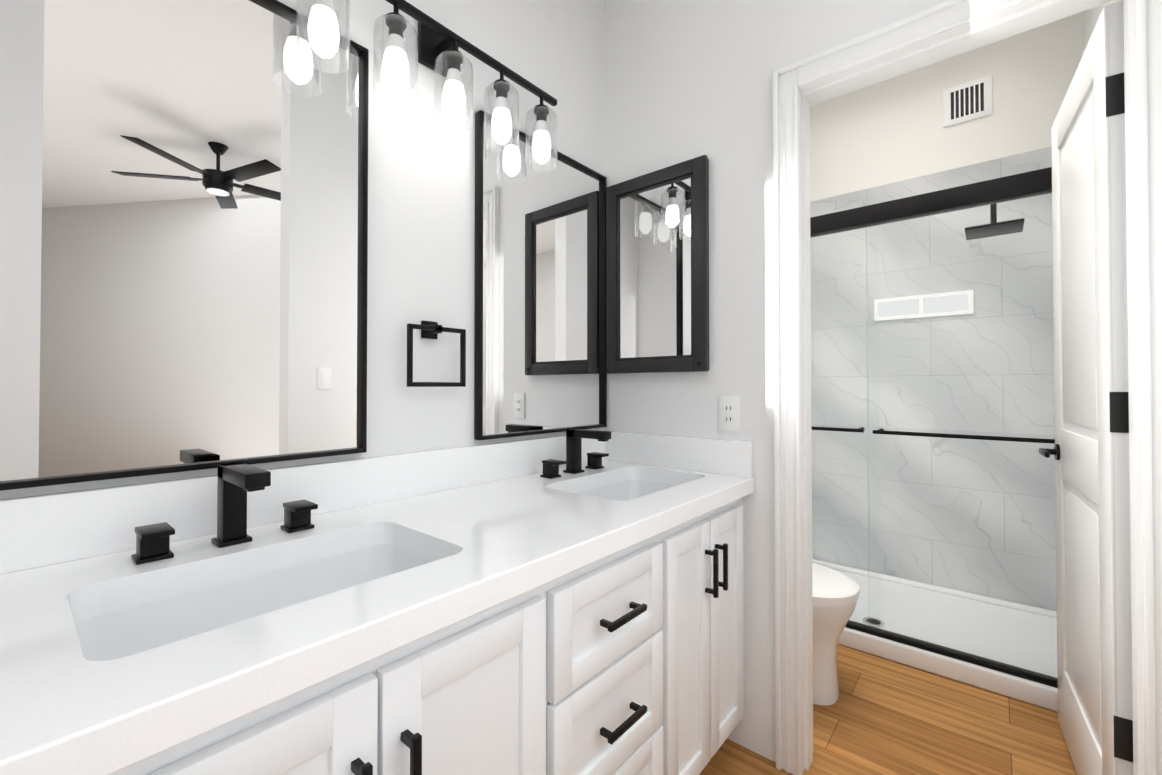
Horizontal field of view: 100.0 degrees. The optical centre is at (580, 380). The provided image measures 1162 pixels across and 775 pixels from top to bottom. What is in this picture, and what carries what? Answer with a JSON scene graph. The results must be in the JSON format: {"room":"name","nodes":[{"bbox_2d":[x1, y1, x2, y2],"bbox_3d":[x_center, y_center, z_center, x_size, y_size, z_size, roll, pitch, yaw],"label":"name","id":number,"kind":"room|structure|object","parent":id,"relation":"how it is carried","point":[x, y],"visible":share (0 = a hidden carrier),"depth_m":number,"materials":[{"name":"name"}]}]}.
{"room":"bathroom","nodes":[
{"label":"bathroom","id":0,"kind":"room"},
{"bbox_2d":[0,0,603,498],"bbox_3d":[-0.189,-0.320,1.714,0.120,3.000,4.590,-1,-1,40],"label":"wall","id":1,"kind":"structure","parent":0,"point":[420,214],"depth_m":1.37,"materials":[{"name":"white paint"}]},
{"bbox_2d":[0,0,368,490],"bbox_3d":[-0.732,-0.321,0.959,0.028,0.985,0.624,-1,-1,40],"label":"mirror","id":2,"kind":"object","parent":1,"relation":"attached to","point":[183,232],"visible":0.94,"depth_m":0.92,"materials":[{"name":"black paint"}]},
{"bbox_2d":[0,435,603,572],"bbox_3d":[-0.421,0.249,1.323,0.020,0.113,1.613,-1,-1,40],"label":"backsplash","id":3,"kind":"structure","parent":1,"relation":"attached to","point":[44,529],"depth_m":0.95,"materials":[{"name":"white stone"}]},
{"bbox_2d":[297,0,556,169],"bbox_3d":[-0.355,-0.840,1.325,0.134,0.288,0.797,-1,-1,40],"label":"sconce","id":4,"kind":"object","parent":1,"relation":"attached to","point":[437,45],"visible":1,"depth_m":1.29,"materials":[{"name":"glass"}]},
{"bbox_2d":[407,320,465,386],"bbox_3d":[-0.401,-0.073,1.327,0.050,0.180,0.176,-1,-1,40],"label":"towel ring","id":5,"kind":"object","parent":1,"relation":"attached to","point":[430,330],"visible":1,"depth_m":1.32,"materials":[{"name":"black metal"}]},
{"bbox_2d":[474,110,606,439],"bbox_3d":[-0.109,-0.312,1.691,0.028,0.985,0.618,-1,-1,40],"label":"mirror","id":6,"kind":"object","parent":1,"relation":"attached to","point":[540,311],"visible":0.94,"depth_m":1.65,"materials":[{"name":"black paint"}]},
{"bbox_2d":[604,0,946,761],"bbox_3d":[0.713,-0.322,1.505,1.524,3.000,0.120,-1,-1,40],"label":"wall","id":7,"kind":"structure","parent":0,"point":[684,80],"depth_m":1.61,"materials":[{"name":"white paint"}]},
{"bbox_2d":[606,155,708,373],"bbox_3d":[0.266,-0.394,1.779,0.420,0.730,0.040,-1,-1,40],"label":"medicine cabinet mirror","id":8,"kind":"object","parent":7,"relation":"attached to","point":[657,271],"visible":1,"depth_m":1.76,"materials":[{"name":"black paint"}]},
{"bbox_2d":[604,431,752,476],"bbox_3d":[0.323,0.254,1.736,0.578,0.113,0.020,-1,-1,40],"label":"backsplash","id":9,"kind":"structure","parent":7,"relation":"attached to","point":[707,455],"depth_m":1.69,"materials":[{"name":"white stone"}]},
{"bbox_2d":[719,396,739,431],"bbox_3d":[0.488,0.109,1.606,0.070,0.116,0.008,-1,-1,40],"label":"electrical outlet plate","id":10,"kind":"object","parent":7,"relation":"attached to","point":[729,413],"visible":1,"depth_m":1.60,"materials":[{"name":"white plastic"}]},
{"bbox_2d":[773,0,1161,774],"bbox_3d":[0.956,0.109,1.287,0.846,2.132,0.161,-1,-1,40],"label":"door frame","id":11,"kind":"structure","parent":7,"relation":"attached to","point":[939,32],"depth_m":1.29,"materials":[{"name":"white paint"}]},
{"bbox_2d":[1039,0,1132,774],"bbox_3d":[1.436,0.141,1.409,0.139,2.047,0.687,-1,-1,40],"label":"door leaf","id":12,"kind":"structure","parent":7,"relation":"in","point":[1090,451],"depth_m":1.26,"materials":[{"name":"white paint"}]},
{"bbox_2d":[699,644,1076,774],"bbox_3d":[2.143,1.182,-0.748,6.840,0.060,5.290,-1,-1,40],"label":"floor","id":13,"kind":"structure","parent":0,"point":[881,716],"depth_m":1.63,"materials":[{"name":"brown wood"}]},
{"bbox_2d":[80,489,753,774],"bbox_3d":[-0.195,0.762,1.123,0.616,0.821,1.614,-1,-1,40],"label":"bathroom vanity","id":14,"kind":"object","parent":13,"relation":"on","point":[570,601],"depth_m":0.87,"materials":[{"name":"white paint"}]},
{"bbox_2d":[0,461,753,774],"bbox_3d":[-0.199,0.328,1.133,0.603,0.049,1.613,-1,-1,40],"label":"countertop","id":15,"kind":"structure","parent":14,"relation":"on","point":[64,711],"depth_m":0.70,"materials":[{"name":"white stone"}]},
{"bbox_2d":[128,462,319,564],"bbox_3d":[-0.607,0.228,0.870,0.171,0.144,0.269,-1,-1,40],"label":"faucet","id":16,"kind":"object","parent":15,"relation":"on","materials":[{"name":"black metal"}]},
{"bbox_2d":[80,537,431,660],"bbox_3d":[-0.465,0.414,0.779,0.340,0.156,0.520,-1,-1,40],"label":"sink","id":17,"kind":"object","parent":15,"relation":"in","point":[133,622],"depth_m":0.85,"materials":[{"name":"white ceramic"}]},
{"bbox_2d":[540,429,611,476],"bbox_3d":[0.020,0.237,1.606,0.171,0.144,0.269,-1,-1,40],"label":"faucet","id":18,"kind":"object","parent":15,"relation":"on","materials":[{"name":"black metal"}]},
{"bbox_2d":[576,473,675,500],"bbox_3d":[0.147,0.422,1.498,0.340,0.156,0.520,-1,-1,40],"label":"sink","id":19,"kind":"object","parent":15,"relation":"in","point":[632,486],"depth_m":1.72,"materials":[{"name":"white ceramic"}]},
{"bbox_2d":[812,562,859,704],"bbox_3d":[0.702,0.789,2.026,0.800,0.790,0.400,-1,-1,40],"label":"toilet","id":20,"kind":"object","parent":13,"relation":"on","point":[835,595],"visible":0.19,"depth_m":1.78,"materials":[{"name":"white ceramic"}]},
{"bbox_2d":[810,167,1057,711],"bbox_3d":[1.530,0.211,2.459,1.496,1.955,0.949,-1,-1,40],"label":"shower enclosure","id":21,"kind":"object","parent":13,"relation":"on","point":[1001,646],"visible":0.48,"depth_m":2.09,"materials":[{"name":"clear glass"}]},
{"bbox_2d":[810,12,1082,201],"bbox_3d":[1.886,-0.306,2.883,1.524,3.000,0.120,-1,-1,40],"label":"wall","id":22,"kind":"structure","parent":0,"point":[891,130],"depth_m":2.72,"materials":[{"name":"white paint"}]},
{"bbox_2d":[810,146,1056,610],"bbox_3d":[1.843,0.018,2.829,1.524,2.350,0.012,-1,-1,40],"label":"wall tile","id":23,"kind":"structure","parent":22,"relation":"attached to","point":[1033,160],"depth_m":2.69,"materials":[{"name":"tile"}]},
{"bbox_2d":[874,290,973,320],"bbox_3d":[1.921,-0.419,2.751,0.460,0.127,0.012,-1,-1,40],"label":"shower niche","id":24,"kind":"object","parent":23,"relation":"attached to","point":[953,304],"depth_m":2.74,"materials":[{"name":"white tile"}]},
{"bbox_2d":[943,75,992,127],"bbox_3d":[2.089,-1.509,2.637,0.210,0.210,0.011,-1,-1,40],"label":"air vent","id":25,"kind":"object","parent":22,"relation":"in","point":[967,101],"visible":1,"depth_m":2.63,"materials":[{"name":"white plastic"}]},
{"bbox_2d":[1082,0,1119,53],"bbox_3d":[1.063,-0.332,0.648,0.120,3.000,4.590,-1,-1,40],"label":"wall","id":26,"kind":"structure","parent":0,"point":[1090,17],"depth_m":2.19,"materials":[{"name":"white paint"}]},
{"bbox_3d":[2.117,0.008,1.985,0.012,2.350,0.918,-1,-1,40],"label":"wall tile","id":27,"kind":"structure","parent":26,"relation":"attached to","visible":0},
{"bbox_2d":[965,203,1024,239],"bbox_3d":[1.952,-0.775,2.136,0.420,0.196,0.200,-1,-1,40],"label":"shower head","id":28,"kind":"object","parent":27,"relation":"attached to","point":[993,229],"depth_m":2.20}
]}

